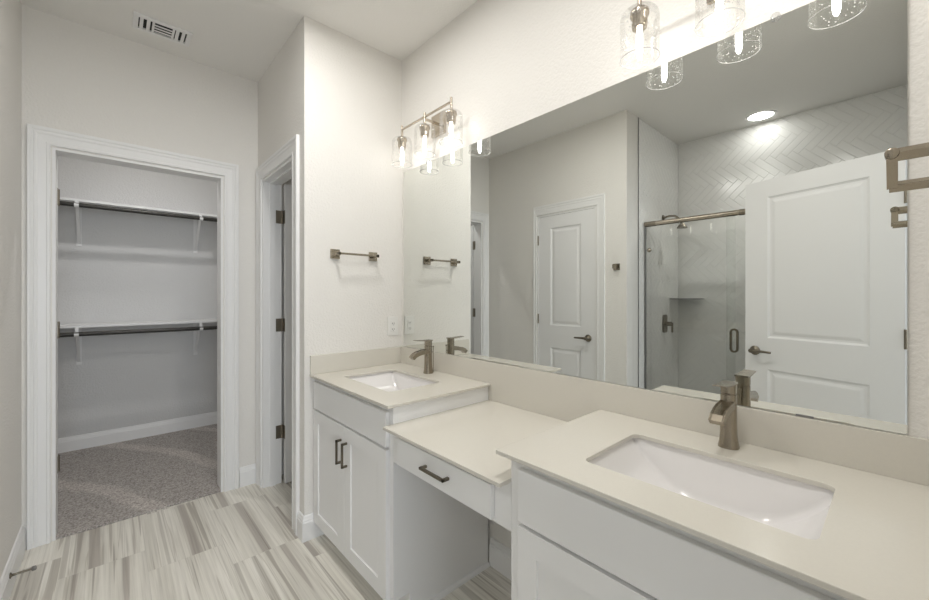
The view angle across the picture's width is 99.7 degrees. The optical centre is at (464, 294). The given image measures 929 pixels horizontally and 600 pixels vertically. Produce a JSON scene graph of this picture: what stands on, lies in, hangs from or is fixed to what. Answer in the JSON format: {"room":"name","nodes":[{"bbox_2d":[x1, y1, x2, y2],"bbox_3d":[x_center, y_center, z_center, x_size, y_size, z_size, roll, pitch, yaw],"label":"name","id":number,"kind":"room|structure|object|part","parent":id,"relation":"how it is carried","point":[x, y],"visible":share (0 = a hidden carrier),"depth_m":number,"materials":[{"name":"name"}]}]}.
{"room":"bathroom","nodes":[
{"label":"bathroom","id":0,"kind":"room"},
{"bbox_2d":[0,0,21,578],"bbox_3d":[-1.763,-0.087,1.370,0.115,2.747,1.517,0,0,-42],"label":"wall","id":1,"kind":"structure","parent":0,"point":[10,10],"depth_m":1.75,"materials":[{"name":"white paint"}]},
{"bbox_2d":[0,525,25,599],"bbox_3d":[-1.710,1.221,1.408,0.015,0.130,1.532,0,0,-42],"label":"baseboard","id":2,"kind":"structure","parent":1,"relation":"attached to","point":[15,558],"depth_m":1.75,"materials":[{"name":"white paint"}]},
{"bbox_2d":[9,565,36,578],"bbox_3d":[-1.903,1.194,1.691,0.077,0.024,0.024,0,0,-42],"label":"door stop","id":3,"kind":"object","parent":1,"relation":"attached to","point":[33,568],"visible":1,"depth_m":1.69,"materials":[{"name":"silver metal"}]},
{"bbox_3d":[-1.908,1.194,1.686,0.062,0.024,0.024,0,0,-42],"label":"rod","id":4,"kind":"part","parent":3,"relation":"part of","materials":[{"name":"silver metal"}]},
{"bbox_2d":[58,156,216,437],"bbox_3d":[-3.233,-0.087,3.262,2.430,2.747,0.115,0,0,-42],"label":"wall","id":5,"kind":"structure","parent":0,"point":[127,267],"depth_m":3.45,"materials":[{"name":"white paint"}]},
{"bbox_2d":[74,201,81,246],"bbox_3d":[-3.062,-0.558,3.103,0.032,0.320,0.349,0,0,-42],"label":"shelf bracket","id":6,"kind":"object","parent":5,"relation":"attached to","point":[78,209],"visible":0.94,"depth_m":3.19,"materials":[{"name":"white metal"}]},
{"bbox_2d":[60,201,216,221],"bbox_3d":[-2.974,-0.686,2.976,2.198,0.032,0.033,0,0,-42],"label":"closet rod","id":7,"kind":"object","parent":6,"relation":"attached to","point":[64,203],"visible":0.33,"depth_m":3.21,"materials":[{"name":"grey metal"}]},
{"bbox_2d":[74,328,81,364],"bbox_3d":[-3.062,0.415,3.103,0.032,0.320,0.349,0,0,-42],"label":"shelf bracket","id":8,"kind":"object","parent":5,"relation":"attached to","point":[78,338],"visible":0.91,"depth_m":3.20,"materials":[{"name":"white metal"}]},
{"bbox_2d":[60,326,216,336],"bbox_3d":[-2.974,0.302,2.976,2.198,0.032,0.033,0,0,-42],"label":"closet rod","id":9,"kind":"object","parent":8,"relation":"attached to","point":[114,332],"visible":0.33,"depth_m":3.21,"materials":[{"name":"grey metal"}]},
{"bbox_2d":[58,411,216,453],"bbox_3d":[-2.706,1.221,2.678,2.200,0.130,1.458,0,0,-42],"label":"baseboard","id":10,"kind":"structure","parent":5,"relation":"attached to","point":[77,442],"depth_m":3.45,"materials":[{"name":"white paint"}]},
{"bbox_2d":[60,319,216,328],"bbox_3d":[-3.093,0.245,3.108,2.198,0.019,0.300,0,0,-42],"label":"closet shelf","id":11,"kind":"object","parent":5,"relation":"attached to","point":[133,323],"visible":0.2,"depth_m":3.30,"materials":[{"name":"white paint"}]},
{"bbox_2d":[60,197,216,221],"bbox_3d":[-3.093,-0.729,3.108,2.198,0.019,0.300,0,0,-42],"label":"closet shelf","id":12,"kind":"object","parent":5,"relation":"attached to","point":[61,198],"visible":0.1,"depth_m":3.27,"materials":[{"name":"white paint"}]},
{"bbox_2d":[193,215,202,252],"bbox_3d":[-2.469,-0.558,3.638,0.032,0.320,0.349,0,0,-42],"label":"shelf bracket","id":13,"kind":"object","parent":5,"relation":"attached to","point":[196,223],"visible":0.94,"depth_m":3.75,"materials":[{"name":"white metal"}]},
{"bbox_2d":[193,323,202,354],"bbox_3d":[-2.469,0.415,3.638,0.032,0.320,0.349,0,0,-42],"label":"shelf bracket","id":14,"kind":"object","parent":5,"relation":"attached to","point":[196,333],"visible":0.94,"depth_m":3.75,"materials":[{"name":"white metal"}]},
{"bbox_2d":[22,5,291,548],"bbox_3d":[-1.622,-0.087,2.597,3.930,2.747,0.115,0,0,-42],"label":"wall","id":15,"kind":"structure","parent":0,"point":[77,78],"depth_m":2.31,"materials":[{"name":"white paint"}]},
{"bbox_2d":[57,188,59,472],"bbox_3d":[-2.511,0.264,2.326,0.750,2.028,0.045,0,0,35],"label":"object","id":16,"kind":"structure","parent":15,"relation":"in","point":[58,190],"depth_m":2.14,"materials":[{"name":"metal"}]},
{"bbox_2d":[27,123,238,549],"bbox_3d":[-1.902,0.211,2.344,0.958,2.149,0.151,0,0,-42],"label":"door frame","id":17,"kind":"structure","parent":15,"relation":"attached to","point":[40,139],"depth_m":2.06,"materials":[{"name":"white paint"}]},
{"bbox_2d":[239,463,255,487],"bbox_3d":[-1.460,1.221,2.655,0.113,0.130,0.015,0,0,-42],"label":"baseboard","id":18,"kind":"structure","parent":15,"relation":"attached to","point":[247,474],"depth_m":2.64,"materials":[{"name":"white paint"}]},
{"bbox_2d":[20,0,476,81],"bbox_3d":[-0.168,-1.511,0.186,5.200,0.100,8.900,0,0,-42],"label":"ceiling","id":19,"kind":"structure","parent":0,"point":[242,38],"depth_m":2.10,"materials":[{"name":"white paint"}]},
{"bbox_2d":[132,11,192,46],"bbox_3d":[-1.659,-1.455,2.156,0.252,0.010,0.152,0,0,-42],"label":"ceiling vent","id":20,"kind":"object","parent":19,"relation":"in","point":[142,22],"visible":1,"depth_m":2.15,"materials":[{"name":"white metal"}]},
{"bbox_2d":[9,474,510,599],"bbox_3d":[-0.168,1.346,0.186,5.200,0.120,8.900,0,0,-42],"label":"floor","id":21,"kind":"structure","parent":0,"point":[242,543],"depth_m":1.89,"materials":[{"name":"tile"}]},
{"bbox_2d":[56,424,220,539],"bbox_3d":[-2.668,1.280,2.637,2.200,0.011,1.569,0,0,-42],"label":"carpet","id":22,"kind":"object","parent":21,"relation":"on","point":[99,486],"visible":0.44,"depth_m":2.72,"materials":[{"name":"grey carpet"}]},
{"bbox_2d":[313,380,489,599],"bbox_3d":[-0.352,0.860,1.957,0.570,0.852,0.785,0,0,-42],"label":"vanity cabinet","id":23,"kind":"object","parent":21,"relation":"on","point":[409,539],"visible":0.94,"depth_m":1.67,"materials":[{"name":"white paint"}]},
{"bbox_3d":[-0.669,0.901,1.938,0.018,0.590,0.366,0,0,-42],"label":"door","id":24,"kind":"part","parent":23,"relation":"part of","materials":[{"name":"white paint"}]},
{"bbox_3d":[-0.582,0.724,1.808,0.028,0.112,0.009,0,0,-42],"label":"handle","id":25,"kind":"part","parent":23,"relation":"part of","materials":[{"name":"brown metal"}]},
{"bbox_3d":[-0.543,0.724,1.764,0.028,0.112,0.009,0,0,-42],"label":"handle","id":26,"kind":"part","parent":23,"relation":"part of","materials":[{"name":"brown metal"}]},
{"bbox_3d":[-0.545,0.527,1.802,0.018,0.138,0.734,0,0,-42],"label":"drawer","id":27,"kind":"part","parent":23,"relation":"part of","materials":[{"name":"white paint"}]},
{"bbox_3d":[-0.527,0.817,1.808,0.018,0.766,0.771,0,0,-42],"label":"frame","id":28,"kind":"part","parent":23,"relation":"part of","materials":[{"name":"white paint"}]},
{"bbox_3d":[-0.422,0.901,1.665,0.018,0.590,0.366,0,0,-42],"label":"door","id":29,"kind":"part","parent":23,"relation":"part of","materials":[{"name":"white paint"}]},
{"bbox_2d":[310,363,490,408],"bbox_3d":[-0.346,0.427,1.961,0.558,0.012,0.788,0,0,-42],"label":"countertop","id":30,"kind":"structure","parent":23,"relation":"on","point":[445,384],"depth_m":1.82,"materials":[{"name":"beige stone"}]},
{"bbox_2d":[350,371,433,391],"bbox_3d":[-0.368,0.498,1.958,0.308,0.129,0.462,0,0,-42],"label":"sink","id":31,"kind":"object","parent":30,"relation":"in","point":[390,381],"visible":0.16,"depth_m":2.13,"materials":[{"name":"white ceramic"}]},
{"bbox_2d":[409,339,433,373],"bbox_3d":[-0.224,0.330,2.080,0.154,0.182,0.049,0,0,-42],"label":"faucet","id":32,"kind":"object","parent":30,"relation":"on","point":[427,351],"visible":1,"depth_m":2.09,"materials":[{"name":"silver metal"}]},
{"bbox_3d":[-0.240,0.315,2.065,0.109,0.048,0.035,0,0,-42],"label":"spout","id":33,"kind":"part","parent":32,"relation":"part of","materials":[{"name":"beige metal"}]},
{"bbox_3d":[-0.195,0.261,2.106,0.038,0.027,0.037,0,0,-42],"label":"handle","id":34,"kind":"part","parent":32,"relation":"part of","materials":[{"name":"beige metal"}]},
{"bbox_3d":[-0.048,1.278,1.712,0.444,0.016,0.014,0,0,-42],"label":"shoe moulding","id":35,"kind":"part","parent":23,"relation":"part of","materials":[{"name":"white paint"}]},
{"bbox_2d":[511,460,848,599],"bbox_3d":[0.561,0.860,0.945,0.570,0.852,0.764,0,0,-42],"label":"vanity cabinet","id":36,"kind":"object","parent":21,"relation":"on","point":[569,542],"visible":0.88,"depth_m":0.84,"materials":[{"name":"white paint"}]},
{"bbox_3d":[0.262,0.901,0.907,0.018,0.590,0.348,0,0,-42],"label":"door","id":37,"kind":"part","parent":36,"relation":"part of","materials":[{"name":"white paint"}]},
{"bbox_2d":[496,409,928,599],"bbox_3d":[0.557,0.427,0.959,0.558,0.012,0.792,0,0,-42],"label":"countertop","id":38,"kind":"structure","parent":36,"relation":"on","point":[873,542],"depth_m":0.77,"materials":[{"name":"beige stone"}]},
{"bbox_2d":[589,438,833,538],"bbox_3d":[0.559,0.498,0.930,0.308,0.129,0.462,0,0,-42],"label":"sink","id":39,"kind":"object","parent":38,"relation":"in","point":[795,507],"visible":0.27,"depth_m":1.01,"materials":[{"name":"white ceramic"}]},
{"bbox_2d":[708,380,739,449],"bbox_3d":[0.703,0.330,1.060,0.154,0.182,0.049,0,0,-42],"label":"faucet","id":40,"kind":"object","parent":38,"relation":"on","point":[723,413],"visible":1,"depth_m":1.07,"materials":[{"name":"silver metal"}]},
{"bbox_3d":[0.686,0.315,1.045,0.109,0.048,0.035,0,0,-42],"label":"spout","id":41,"kind":"part","parent":40,"relation":"part of","materials":[{"name":"beige metal"}]},
{"bbox_3d":[0.706,0.243,1.063,0.107,0.008,0.035,0,0,-42],"label":"handle","id":42,"kind":"part","parent":40,"relation":"part of","materials":[{"name":"beige metal"}]},
{"bbox_3d":[0.732,0.261,1.086,0.038,0.027,0.037,0,0,-42],"label":"handle","id":43,"kind":"part","parent":40,"relation":"part of","materials":[{"name":"beige metal"}]},
{"bbox_2d":[258,27,296,179],"bbox_3d":[-1.126,-0.087,2.455,0.115,2.747,0.759,0,0,-42],"label":"wall","id":44,"kind":"structure","parent":0,"point":[277,87],"depth_m":2.37,"materials":[{"name":"white paint"}]},
{"bbox_2d":[256,134,298,535],"bbox_3d":[-1.111,0.214,2.425,0.134,2.144,0.782,0,0,-42],"label":"door frame","id":45,"kind":"structure","parent":44,"relation":"attached to","point":[269,189],"depth_m":2.62,"materials":[{"name":"white paint"}]},
{"bbox_2d":[276,184,291,482],"bbox_3d":[-1.041,0.264,2.843,0.603,2.028,0.048,0,0,-42],"label":"door","id":46,"kind":"structure","parent":44,"relation":"in","point":[284,217],"depth_m":2.67,"materials":[{"name":"white paint"}]},
{"bbox_2d":[297,15,401,515],"bbox_3d":[-0.227,-0.087,2.678,1.749,2.747,0.115,0,0,-42],"label":"wall","id":47,"kind":"structure","parent":0,"point":[349,91],"depth_m":2.19,"materials":[{"name":"white paint"}]},
{"bbox_2d":[297,510,323,542],"bbox_3d":[-0.806,1.221,2.115,0.164,0.130,0.085,0,0,-42],"label":"baseboard","id":48,"kind":"structure","parent":47,"relation":"attached to","point":[307,530],"depth_m":2.06,"materials":[{"name":"white paint"}]},
{"bbox_2d":[330,249,378,260],"bbox_3d":[-0.608,-0.224,2.213,0.284,0.052,0.063,0,0,-42],"label":"towel bar","id":49,"kind":"object","parent":47,"relation":"attached to","point":[334,253],"visible":1,"depth_m":2.16,"materials":[{"name":"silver metal"}]},
{"bbox_3d":[-0.712,-0.224,2.155,0.052,0.052,0.010,0,0,-42],"label":"mounting plate","id":50,"kind":"part","parent":49,"relation":"part of","materials":[{"name":"beige metal"}]},
{"bbox_3d":[-0.540,-0.224,2.311,0.052,0.052,0.010,0,0,-42],"label":"mounting plate","id":51,"kind":"part","parent":49,"relation":"part of","materials":[{"name":"beige metal"}]},
{"bbox_2d":[310,346,400,374],"bbox_3d":[-0.605,0.371,2.249,0.556,0.100,0.015,0,0,-42],"label":"backsplash","id":52,"kind":"structure","parent":47,"relation":"attached to","point":[332,362],"depth_m":2.22,"materials":[{"name":"beige stone"}]},
{"bbox_2d":[387,317,397,335],"bbox_3d":[-0.439,0.193,2.403,0.074,0.115,0.008,0,0,-42],"label":"wall outlet","id":53,"kind":"object","parent":47,"relation":"attached to","point":[392,322],"visible":1,"depth_m":2.40,"materials":[{"name":"white plastic"}]},
{"bbox_2d":[391,321,395,331],"bbox_3d":[-0.437,0.193,2.401,0.033,0.067,0.003,0,0,-42],"label":"receptacle","id":54,"kind":"object","parent":53,"relation":"attached to","point":[393,323],"depth_m":2.40,"materials":[{"name":"white plastic"}]},
{"bbox_2d":[402,0,928,561],"bbox_3d":[1.683,-0.087,0.237,0.115,2.747,6.298,0,0,-42],"label":"wall","id":55,"kind":"structure","parent":0,"point":[503,64],"depth_m":1.56,"materials":[{"name":"white paint"}]},
{"bbox_2d":[392,97,462,167],"bbox_3d":[-0.196,-0.872,2.112,0.162,0.251,0.558,0,0,-42],"label":"vanity light","id":56,"kind":"object","parent":55,"relation":"attached to","point":[438,121],"visible":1,"depth_m":2.11,"materials":[{"name":"brown metal"}]},
{"bbox_3d":[-0.360,-0.827,2.261,0.115,0.152,0.115,0,0,-42],"label":"lamp shade","id":57,"kind":"part","parent":56,"relation":"part of","materials":[{"name":"clear glass"}]},
{"bbox_2d":[397,125,406,148],"bbox_3d":[-0.360,-0.910,2.261,0.057,0.128,0.057,0,0,-42],"label":"socket","id":58,"kind":"object","parent":56,"relation":"attached to","point":[400,140],"depth_m":2.24,"materials":[{"name":"silver metal"}]},
{"bbox_3d":[-0.360,-0.796,2.261,0.018,0.100,0.018,0,0,-42],"label":"bulb","id":59,"kind":"part","parent":56,"relation":"part of","materials":[{"name":"white glass"}]},
{"bbox_2d":[419,112,429,137],"bbox_3d":[-0.213,-0.910,2.098,0.057,0.128,0.057,0,0,-42],"label":"socket","id":60,"kind":"object","parent":56,"relation":"attached to","point":[424,130],"depth_m":2.08,"materials":[{"name":"silver metal"}]},
{"bbox_3d":[-0.213,-0.796,2.098,0.018,0.100,0.018,0,0,-42],"label":"bulb","id":61,"kind":"part","parent":56,"relation":"part of","materials":[{"name":"white glass"}]},
{"bbox_3d":[-0.184,-0.942,2.124,0.094,0.020,0.015,0,0,-42],"label":"arm","id":62,"kind":"part","parent":56,"relation":"part of","materials":[{"name":"brown metal"}]},
{"bbox_2d":[445,97,456,124],"bbox_3d":[-0.066,-0.910,1.934,0.057,0.128,0.057,0,0,-42],"label":"socket","id":63,"kind":"object","parent":56,"relation":"attached to","point":[450,114],"depth_m":1.92,"materials":[{"name":"silver metal"}]},
{"bbox_3d":[-0.066,-0.796,1.934,0.018,0.100,0.018,0,0,-42],"label":"bulb","id":64,"kind":"part","parent":56,"relation":"part of","materials":[{"name":"white glass"}]},
{"bbox_2d":[393,435,510,530],"bbox_3d":[0.065,0.580,1.418,0.466,0.133,0.600,0,0,-42],"label":"desk unit","id":65,"kind":"object","parent":55,"relation":"attached to","point":[493,502],"visible":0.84,"depth_m":1.21,"materials":[{"name":"white paint"}]},
{"bbox_3d":[-0.101,0.581,1.275,0.028,0.009,0.128,0,0,-42],"label":"handle","id":66,"kind":"part","parent":65,"relation":"part of","materials":[{"name":"brown metal"}]},
{"bbox_2d":[383,400,565,487],"bbox_3d":[0.104,0.506,1.452,0.572,0.012,0.601,0,0,-42],"label":"countertop","id":67,"kind":"structure","parent":65,"relation":"on","point":[468,437],"depth_m":1.42,"materials":[{"name":"beige stone"}]},
{"bbox_2d":[489,537,510,579],"bbox_3d":[0.321,1.221,1.650,0.015,0.130,0.590,0,0,-42],"label":"baseboard","id":68,"kind":"structure","parent":55,"relation":"attached to","point":[499,553],"depth_m":1.81,"materials":[{"name":"white paint"}]},
{"bbox_2d":[404,0,906,434],"bbox_3d":[0.315,-0.224,1.657,0.013,1.088,2.065,0,0,-42],"label":"mirror","id":69,"kind":"object","parent":55,"relation":"attached to","point":[724,209],"visible":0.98,"depth_m":1.19,"materials":[{"name":"white mirror"}]},
{"bbox_2d":[401,346,928,485],"bbox_3d":[0.319,0.416,1.652,0.014,0.191,2.139,0,0,-42],"label":"backsplash","id":70,"kind":"structure","parent":55,"relation":"attached to","point":[567,398],"depth_m":1.22,"materials":[{"name":"beige stone"}]},
{"bbox_2d":[620,0,744,69],"bbox_3d":[0.720,-0.872,1.097,0.162,0.251,0.558,0,0,-42],"label":"vanity light","id":71,"kind":"object","parent":55,"relation":"attached to","point":[639,15],"visible":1,"depth_m":1.22,"materials":[{"name":"clear glass"}]},
{"bbox_2d":[630,0,648,32],"bbox_3d":[0.556,-0.910,1.245,0.057,0.128,0.057,0,0,-42],"label":"socket","id":72,"kind":"object","parent":71,"relation":"attached to","point":[640,21],"depth_m":1.23,"materials":[{"name":"silver metal"}]},
{"bbox_3d":[0.556,-0.827,1.245,0.115,0.152,0.115,0,0,-42],"label":"lamp shade","id":73,"kind":"part","parent":71,"relation":"part of","materials":[{"name":"clear glass"}]},
{"bbox_3d":[0.556,-0.796,1.245,0.018,0.100,0.018,0,0,-42],"label":"bulb","id":74,"kind":"part","parent":71,"relation":"part of","materials":[{"name":"white glass"}]},
{"bbox_3d":[0.704,-0.827,1.082,0.115,0.152,0.115,0,0,-42],"label":"lamp shade","id":75,"kind":"part","parent":71,"relation":"part of","materials":[{"name":"clear glass"}]},
{"bbox_3d":[0.704,-0.796,1.082,0.018,0.100,0.018,0,0,-42],"label":"bulb","id":76,"kind":"part","parent":71,"relation":"part of","materials":[{"name":"white glass"}]},
{"bbox_3d":[-0.386,-0.087,-0.504,3.951,2.747,0.115,0,0,-42],"label":"wall","id":77,"kind":"structure","parent":0,"visible":0},
{"bbox_2d":[884,142,928,192],"bbox_3d":[0.780,-0.223,0.676,0.071,0.073,0.075,0,0,-42],"label":"towel holder","id":78,"kind":"object","parent":77,"relation":"attached to","point":[893,155],"visible":1,"depth_m":0.68,"materials":[{"name":"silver metal"}]},
{"bbox_3d":[0.797,-0.196,0.696,0.020,0.020,0.058,0,0,-42],"label":"arm","id":79,"kind":"part","parent":78,"relation":"part of","materials":[{"name":"beige metal"}]},
{"bbox_3d":[0.763,-0.242,0.660,0.023,0.022,0.050,0,0,-42],"label":"arm","id":80,"kind":"part","parent":78,"relation":"part of","materials":[{"name":"beige metal"}]}
]}

